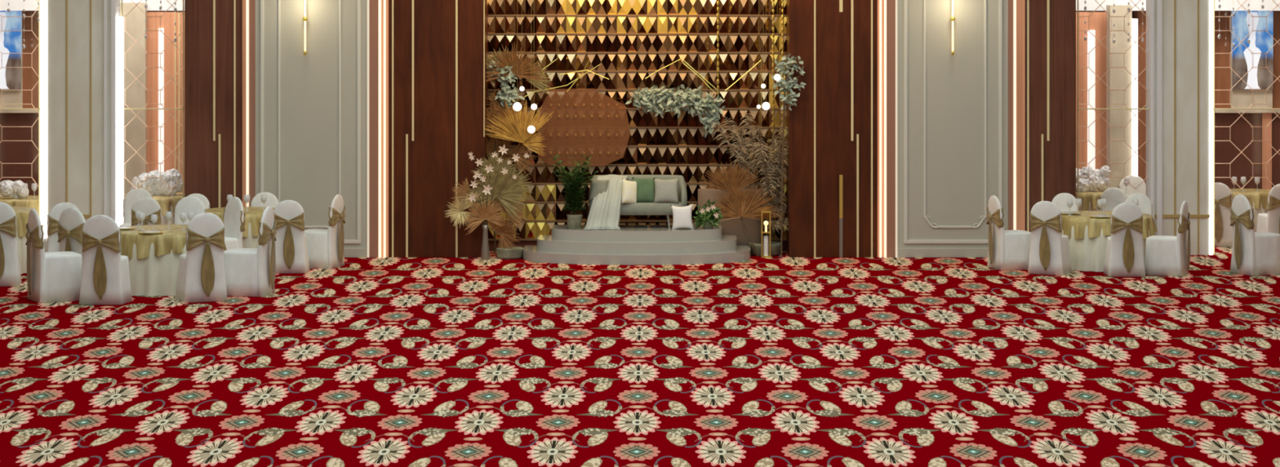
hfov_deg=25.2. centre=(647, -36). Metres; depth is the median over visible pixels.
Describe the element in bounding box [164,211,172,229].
wine glass
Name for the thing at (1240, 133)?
wall
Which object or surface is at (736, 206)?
palm
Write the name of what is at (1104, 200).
wine glass
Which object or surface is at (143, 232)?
charger plate
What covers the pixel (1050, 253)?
banquet chair
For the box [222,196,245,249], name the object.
banquet chair
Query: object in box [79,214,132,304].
banquet chair
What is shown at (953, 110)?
wall
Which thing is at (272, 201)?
banquet chair
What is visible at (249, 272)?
banquet chair
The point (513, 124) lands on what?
flower arrangement
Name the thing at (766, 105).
globe light
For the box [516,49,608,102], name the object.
branch
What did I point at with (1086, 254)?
tablecloth
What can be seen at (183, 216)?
wine glass
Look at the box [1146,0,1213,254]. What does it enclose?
marble column
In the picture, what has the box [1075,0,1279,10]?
trim
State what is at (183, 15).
glass screen
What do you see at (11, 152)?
wall
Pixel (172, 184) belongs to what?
wine glass
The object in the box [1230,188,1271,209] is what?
tablecloth
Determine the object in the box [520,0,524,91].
globe light
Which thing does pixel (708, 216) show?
flowering plant
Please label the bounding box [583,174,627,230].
throw
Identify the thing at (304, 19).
wall sconce
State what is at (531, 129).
globe light
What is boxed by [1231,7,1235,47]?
strand
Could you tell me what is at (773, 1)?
trim strip
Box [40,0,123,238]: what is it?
marble column
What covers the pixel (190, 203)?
banquet chair
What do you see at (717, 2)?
string
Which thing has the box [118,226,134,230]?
charger plate
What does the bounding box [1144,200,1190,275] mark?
banquet chair
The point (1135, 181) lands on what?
banquet chair
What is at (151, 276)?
tablecloth
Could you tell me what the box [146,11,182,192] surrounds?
wall panel
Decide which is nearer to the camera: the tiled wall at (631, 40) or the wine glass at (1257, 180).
the tiled wall at (631, 40)
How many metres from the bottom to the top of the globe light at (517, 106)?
5.705 m
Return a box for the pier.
[1133,10,1146,184]
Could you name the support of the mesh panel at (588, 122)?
attached to the tiled wall at (631, 40)
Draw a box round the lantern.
[760,210,771,257]
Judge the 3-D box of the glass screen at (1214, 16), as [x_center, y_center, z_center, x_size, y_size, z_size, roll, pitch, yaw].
[7.737,1.600,35.620,1.408,4.001,0.040,0,0,0]
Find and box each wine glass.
[22,182,27,198]
[31,182,37,198]
[135,210,142,228]
[138,213,145,230]
[142,182,147,190]
[151,213,157,231]
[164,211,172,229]
[169,182,175,197]
[179,213,186,230]
[186,211,194,221]
[226,194,232,201]
[244,194,249,211]
[260,194,266,211]
[1066,199,1073,215]
[1075,198,1081,214]
[1097,199,1103,214]
[1101,198,1106,214]
[1104,177,1110,188]
[1123,177,1129,193]
[1132,199,1138,205]
[1231,176,1237,191]
[1240,176,1246,191]
[1254,176,1260,191]
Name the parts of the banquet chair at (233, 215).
seat, sash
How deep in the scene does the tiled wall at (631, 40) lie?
35.94 m
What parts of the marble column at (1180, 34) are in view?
edge moulding, edge moulding, edge moulding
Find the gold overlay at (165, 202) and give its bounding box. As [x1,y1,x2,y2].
[123,192,182,217]
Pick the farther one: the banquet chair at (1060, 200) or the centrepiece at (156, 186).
the centrepiece at (156, 186)
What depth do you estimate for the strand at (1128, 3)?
35.40 m
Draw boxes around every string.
[716,0,719,95]
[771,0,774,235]
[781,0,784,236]
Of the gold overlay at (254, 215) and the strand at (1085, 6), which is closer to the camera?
the gold overlay at (254, 215)
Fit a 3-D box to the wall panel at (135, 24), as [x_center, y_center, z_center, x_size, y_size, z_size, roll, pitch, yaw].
[-6.804,2.056,38.050,0.335,3.089,0.300,0,0,0]
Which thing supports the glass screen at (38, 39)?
on the floor
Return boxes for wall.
[0,10,40,195]
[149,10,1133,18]
[255,0,367,257]
[488,0,786,251]
[897,0,1008,257]
[1214,10,1279,189]
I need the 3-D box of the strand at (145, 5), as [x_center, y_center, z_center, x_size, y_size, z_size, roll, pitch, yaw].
[-6.191,-1.487,35.400,0.033,4.826,0.038,0,0,0]
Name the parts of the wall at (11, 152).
stone panel, panel, panel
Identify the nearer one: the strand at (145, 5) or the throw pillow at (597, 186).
the throw pillow at (597, 186)
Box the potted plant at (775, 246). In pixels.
[711,112,788,256]
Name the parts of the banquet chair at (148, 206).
sash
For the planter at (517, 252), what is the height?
0.130 m
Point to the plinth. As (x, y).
(731, 226)
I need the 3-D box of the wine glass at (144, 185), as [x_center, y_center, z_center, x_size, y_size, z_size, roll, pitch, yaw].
[-6.355,2.854,36.246,0.076,0.190,0.076,0,0,0]
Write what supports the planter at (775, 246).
on the floor
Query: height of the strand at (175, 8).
4.867 m
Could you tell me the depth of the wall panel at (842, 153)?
35.20 m
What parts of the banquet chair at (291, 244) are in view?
sash, seat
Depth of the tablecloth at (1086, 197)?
36.87 m
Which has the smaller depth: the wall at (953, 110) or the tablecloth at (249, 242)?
the tablecloth at (249, 242)
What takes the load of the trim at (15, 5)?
attached to the wall
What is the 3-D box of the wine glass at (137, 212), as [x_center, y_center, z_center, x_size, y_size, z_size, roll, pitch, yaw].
[-5.656,2.839,31.871,0.076,0.190,0.076,0,0,0]
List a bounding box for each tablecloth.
[16,226,26,274]
[120,243,186,296]
[161,204,173,224]
[242,222,258,248]
[1061,210,1157,239]
[1062,225,1149,271]
[1075,189,1126,211]
[1080,200,1099,211]
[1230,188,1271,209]
[1232,199,1267,231]
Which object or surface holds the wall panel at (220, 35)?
on the floor
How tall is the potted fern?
0.912 m
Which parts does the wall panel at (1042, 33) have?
panel, panel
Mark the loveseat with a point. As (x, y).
(637, 208)
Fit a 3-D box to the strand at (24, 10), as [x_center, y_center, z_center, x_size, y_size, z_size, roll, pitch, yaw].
[-7.697,-1.425,35.400,0.033,4.950,0.038,0,0,0]
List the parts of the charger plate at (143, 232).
dinner plate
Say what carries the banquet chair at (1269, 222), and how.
on the floor
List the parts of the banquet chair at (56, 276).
sash, seat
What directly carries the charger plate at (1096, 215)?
on the tablecloth at (1079, 222)
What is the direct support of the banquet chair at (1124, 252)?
on the floor
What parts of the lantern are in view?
globe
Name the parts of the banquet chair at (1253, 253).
sash, seat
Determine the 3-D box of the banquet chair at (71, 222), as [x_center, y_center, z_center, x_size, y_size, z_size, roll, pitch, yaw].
[-6.163,3.129,31.494,0.486,0.937,0.581,0,0,34]
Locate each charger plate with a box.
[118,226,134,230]
[138,231,164,234]
[1060,211,1081,214]
[1089,214,1111,217]
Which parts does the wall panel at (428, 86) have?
panel, panel, panel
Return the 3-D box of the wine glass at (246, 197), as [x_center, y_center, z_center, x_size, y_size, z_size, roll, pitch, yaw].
[-4.739,2.825,33.922,0.076,0.190,0.076,0,0,0]
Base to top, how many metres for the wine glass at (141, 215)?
0.190 m
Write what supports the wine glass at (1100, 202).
on the tablecloth at (1079, 222)
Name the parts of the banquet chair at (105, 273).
sash, seat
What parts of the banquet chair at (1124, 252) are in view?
seat, sash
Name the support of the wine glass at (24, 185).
on the gold overlay at (29, 202)
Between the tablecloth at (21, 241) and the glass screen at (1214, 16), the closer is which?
the tablecloth at (21, 241)
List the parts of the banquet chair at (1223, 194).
sash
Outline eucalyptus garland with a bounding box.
[625,84,724,137]
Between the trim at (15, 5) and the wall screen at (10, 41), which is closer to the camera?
the trim at (15, 5)
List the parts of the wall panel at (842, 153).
panel, panel, panel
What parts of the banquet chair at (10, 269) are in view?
sash, seat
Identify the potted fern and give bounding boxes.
[551,154,598,229]
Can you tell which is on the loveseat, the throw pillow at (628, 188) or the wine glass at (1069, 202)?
the throw pillow at (628, 188)
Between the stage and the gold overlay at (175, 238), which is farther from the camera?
the stage
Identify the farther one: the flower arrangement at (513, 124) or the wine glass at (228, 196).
the flower arrangement at (513, 124)
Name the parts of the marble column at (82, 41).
edge moulding, edge moulding, edge moulding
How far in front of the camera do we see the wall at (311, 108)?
35.20 m
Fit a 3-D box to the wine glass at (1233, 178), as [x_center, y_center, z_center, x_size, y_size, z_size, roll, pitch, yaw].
[7.654,2.869,37.382,0.076,0.190,0.076,0,0,0]
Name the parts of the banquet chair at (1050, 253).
sash, seat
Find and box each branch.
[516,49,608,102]
[644,57,761,137]
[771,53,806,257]
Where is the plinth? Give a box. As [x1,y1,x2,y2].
[697,187,763,245]
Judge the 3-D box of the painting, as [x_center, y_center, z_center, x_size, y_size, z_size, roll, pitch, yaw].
[8.095,1.130,38.349,0.545,1.098,0.042,0,0,0]
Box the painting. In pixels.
[1231,10,1273,89]
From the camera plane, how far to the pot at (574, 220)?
34.93 m
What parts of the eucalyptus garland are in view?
stem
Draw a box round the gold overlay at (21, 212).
[10,205,37,236]
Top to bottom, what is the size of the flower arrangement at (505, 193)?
1.409 m
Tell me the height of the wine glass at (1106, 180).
0.190 m
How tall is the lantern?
0.570 m
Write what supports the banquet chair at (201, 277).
on the floor
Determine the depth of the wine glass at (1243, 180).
37.36 m
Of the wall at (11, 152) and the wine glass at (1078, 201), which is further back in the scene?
the wall at (11, 152)
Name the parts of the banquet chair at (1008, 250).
sash, seat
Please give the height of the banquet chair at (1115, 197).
0.767 m
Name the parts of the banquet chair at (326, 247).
seat, sash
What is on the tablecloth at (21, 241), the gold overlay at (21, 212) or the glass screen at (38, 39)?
the gold overlay at (21, 212)
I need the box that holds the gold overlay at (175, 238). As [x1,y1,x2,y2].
[120,224,226,258]
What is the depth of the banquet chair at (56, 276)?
30.58 m
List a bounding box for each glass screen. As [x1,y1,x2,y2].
[0,0,39,217]
[120,0,184,197]
[1076,0,1148,198]
[1213,0,1279,253]
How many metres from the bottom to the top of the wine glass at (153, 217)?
0.190 m
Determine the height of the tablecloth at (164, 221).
0.642 m
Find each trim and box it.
[0,0,182,10]
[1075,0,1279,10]
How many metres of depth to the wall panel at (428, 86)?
35.20 m
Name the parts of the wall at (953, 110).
baseboard, moulding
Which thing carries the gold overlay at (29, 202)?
on the tablecloth
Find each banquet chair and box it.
[0,201,22,286]
[25,208,82,302]
[43,202,79,252]
[57,207,85,258]
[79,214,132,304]
[119,188,151,226]
[129,177,137,191]
[131,197,161,226]
[173,195,206,224]
[175,213,227,302]
[186,193,209,208]
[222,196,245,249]
[224,206,276,296]
[249,191,279,208]
[273,200,309,273]
[304,194,345,268]
[986,195,1031,270]
[1027,200,1071,275]
[1051,192,1078,212]
[1100,187,1127,210]
[1103,202,1145,276]
[1119,174,1146,197]
[1124,193,1152,216]
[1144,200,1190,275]
[1214,182,1232,247]
[1230,194,1279,275]
[1256,183,1279,234]
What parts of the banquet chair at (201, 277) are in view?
seat, sash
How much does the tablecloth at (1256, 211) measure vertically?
0.627 m
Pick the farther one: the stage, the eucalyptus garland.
the eucalyptus garland
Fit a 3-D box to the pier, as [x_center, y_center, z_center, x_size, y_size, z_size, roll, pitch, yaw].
[6.663,2.040,38.350,0.249,3.120,0.300,0,0,0]
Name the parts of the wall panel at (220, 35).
panel, panel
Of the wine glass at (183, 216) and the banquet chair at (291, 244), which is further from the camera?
the banquet chair at (291, 244)
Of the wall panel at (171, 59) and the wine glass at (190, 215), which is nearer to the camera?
the wine glass at (190, 215)
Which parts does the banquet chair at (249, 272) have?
seat, sash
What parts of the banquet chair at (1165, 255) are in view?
seat, sash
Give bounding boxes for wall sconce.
[302,0,307,55]
[950,0,955,55]
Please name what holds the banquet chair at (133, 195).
on the floor
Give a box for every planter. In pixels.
[496,246,524,259]
[748,240,780,256]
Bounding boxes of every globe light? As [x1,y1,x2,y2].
[512,102,521,111]
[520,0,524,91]
[527,125,535,133]
[530,103,537,110]
[762,102,769,110]
[773,74,780,80]
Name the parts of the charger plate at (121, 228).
dinner plate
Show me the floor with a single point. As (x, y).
(776, 361)
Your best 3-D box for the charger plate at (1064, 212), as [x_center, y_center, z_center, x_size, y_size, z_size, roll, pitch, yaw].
[5.032,2.969,34.147,0.274,0.021,0.274,0,0,0]
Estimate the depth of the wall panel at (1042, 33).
35.20 m
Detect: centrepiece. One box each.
[0,180,29,198]
[136,168,182,195]
[1075,165,1111,191]
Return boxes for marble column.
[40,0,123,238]
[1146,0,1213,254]
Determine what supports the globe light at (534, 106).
hanging from the ceiling
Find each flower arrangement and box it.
[444,144,531,259]
[484,43,554,253]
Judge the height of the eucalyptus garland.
0.663 m
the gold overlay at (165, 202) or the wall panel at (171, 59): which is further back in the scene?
the wall panel at (171, 59)
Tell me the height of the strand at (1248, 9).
4.884 m
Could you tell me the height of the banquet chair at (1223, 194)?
0.814 m
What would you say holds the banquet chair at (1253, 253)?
on the floor
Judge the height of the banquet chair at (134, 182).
0.814 m
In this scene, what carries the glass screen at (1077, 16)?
on the floor
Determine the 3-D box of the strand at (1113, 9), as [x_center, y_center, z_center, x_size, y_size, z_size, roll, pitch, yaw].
[5.763,-1.458,35.400,0.033,4.884,0.038,0,0,0]
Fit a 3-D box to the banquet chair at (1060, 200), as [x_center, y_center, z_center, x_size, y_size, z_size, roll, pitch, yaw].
[5.041,3.200,34.943,0.412,0.795,0.493,0,0,22]
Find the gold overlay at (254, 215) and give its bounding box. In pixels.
[205,206,274,236]
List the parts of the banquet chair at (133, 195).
seat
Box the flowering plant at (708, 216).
[693,199,722,228]
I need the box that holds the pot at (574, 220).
[566,213,582,229]
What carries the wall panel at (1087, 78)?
on the floor
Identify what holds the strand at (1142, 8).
hanging from the ceiling
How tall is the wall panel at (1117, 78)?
3.058 m
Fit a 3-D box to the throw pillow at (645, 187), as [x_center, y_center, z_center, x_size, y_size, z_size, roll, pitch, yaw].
[-0.037,2.773,35.120,0.302,0.318,0.136,0,0,0]
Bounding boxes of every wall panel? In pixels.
[120,2,149,194]
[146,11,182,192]
[184,0,255,208]
[367,0,488,257]
[786,0,897,257]
[1008,0,1075,232]
[1075,11,1106,169]
[1106,4,1137,188]
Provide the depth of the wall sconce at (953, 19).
35.09 m
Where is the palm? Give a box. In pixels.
[698,160,781,256]
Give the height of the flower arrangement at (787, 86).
2.485 m
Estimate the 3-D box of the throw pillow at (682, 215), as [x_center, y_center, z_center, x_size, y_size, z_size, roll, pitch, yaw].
[0.426,3.084,34.920,0.296,0.332,0.117,0,0,-1]
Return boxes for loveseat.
[588,174,687,228]
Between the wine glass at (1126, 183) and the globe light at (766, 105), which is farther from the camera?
the wine glass at (1126, 183)
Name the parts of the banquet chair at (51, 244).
seat, sash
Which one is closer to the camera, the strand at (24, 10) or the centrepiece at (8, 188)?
the strand at (24, 10)
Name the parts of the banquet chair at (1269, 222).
seat, sash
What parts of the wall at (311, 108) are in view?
moulding, baseboard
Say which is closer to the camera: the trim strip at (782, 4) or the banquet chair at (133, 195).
the banquet chair at (133, 195)
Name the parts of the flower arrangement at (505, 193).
flower, flower, flower, flower, flower, stem, flower, flower, flower, flower, flower, flower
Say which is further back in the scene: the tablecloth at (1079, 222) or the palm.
the palm
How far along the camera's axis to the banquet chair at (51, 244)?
32.62 m
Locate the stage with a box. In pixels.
[522,224,750,264]
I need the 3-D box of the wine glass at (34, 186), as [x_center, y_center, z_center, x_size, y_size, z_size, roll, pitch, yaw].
[-7.712,2.854,36.068,0.076,0.190,0.076,0,0,0]
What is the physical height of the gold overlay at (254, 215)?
0.268 m
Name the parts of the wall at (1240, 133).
panel, panel, stone panel, panel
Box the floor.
[0,246,1279,466]
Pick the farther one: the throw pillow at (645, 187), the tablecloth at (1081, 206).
the tablecloth at (1081, 206)
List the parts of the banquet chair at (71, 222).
sash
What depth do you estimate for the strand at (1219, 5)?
35.39 m
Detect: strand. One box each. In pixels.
[22,0,25,48]
[37,0,39,22]
[144,0,147,39]
[173,2,176,42]
[1084,0,1086,40]
[1112,0,1115,44]
[1127,0,1129,42]
[1141,2,1143,42]
[1217,0,1220,39]
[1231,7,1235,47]
[1247,0,1249,44]
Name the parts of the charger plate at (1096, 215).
dinner plate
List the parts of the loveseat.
seat, leg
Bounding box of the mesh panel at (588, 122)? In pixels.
[537,88,631,166]
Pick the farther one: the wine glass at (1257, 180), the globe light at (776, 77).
the wine glass at (1257, 180)
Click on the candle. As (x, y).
(765, 237)
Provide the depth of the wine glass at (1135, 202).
33.97 m
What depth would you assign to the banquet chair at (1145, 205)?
35.00 m
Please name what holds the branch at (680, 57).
attached to the tiled wall at (631, 40)
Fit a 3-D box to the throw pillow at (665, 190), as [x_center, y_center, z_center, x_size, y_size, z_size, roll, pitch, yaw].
[0.232,2.772,35.060,0.318,0.310,0.134,0,0,0]
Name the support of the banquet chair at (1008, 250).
on the floor
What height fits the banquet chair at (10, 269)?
0.946 m
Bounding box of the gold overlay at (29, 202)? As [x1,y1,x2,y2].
[0,195,40,213]
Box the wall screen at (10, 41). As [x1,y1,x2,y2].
[0,10,21,89]
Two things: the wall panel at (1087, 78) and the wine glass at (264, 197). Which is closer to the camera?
the wine glass at (264, 197)
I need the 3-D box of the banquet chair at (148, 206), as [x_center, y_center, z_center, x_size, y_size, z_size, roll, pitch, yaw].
[-5.972,3.186,34.289,0.427,0.823,0.511,0,0,-4]
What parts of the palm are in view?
stem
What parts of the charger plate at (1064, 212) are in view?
dinner plate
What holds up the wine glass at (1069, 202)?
on the tablecloth at (1079, 222)
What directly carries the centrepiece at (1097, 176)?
on the tablecloth at (1086, 197)
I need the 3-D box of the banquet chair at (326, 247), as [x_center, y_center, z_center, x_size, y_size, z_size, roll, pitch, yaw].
[-3.867,3.167,34.096,0.534,0.861,0.446,0,0,16]
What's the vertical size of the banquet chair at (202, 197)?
0.804 m
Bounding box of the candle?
[763,235,768,256]
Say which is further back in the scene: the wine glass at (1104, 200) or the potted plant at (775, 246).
the potted plant at (775, 246)
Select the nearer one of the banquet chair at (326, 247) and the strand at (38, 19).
the banquet chair at (326, 247)
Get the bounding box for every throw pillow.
[588,177,608,201]
[621,177,636,204]
[631,177,656,202]
[653,177,679,203]
[670,204,693,229]

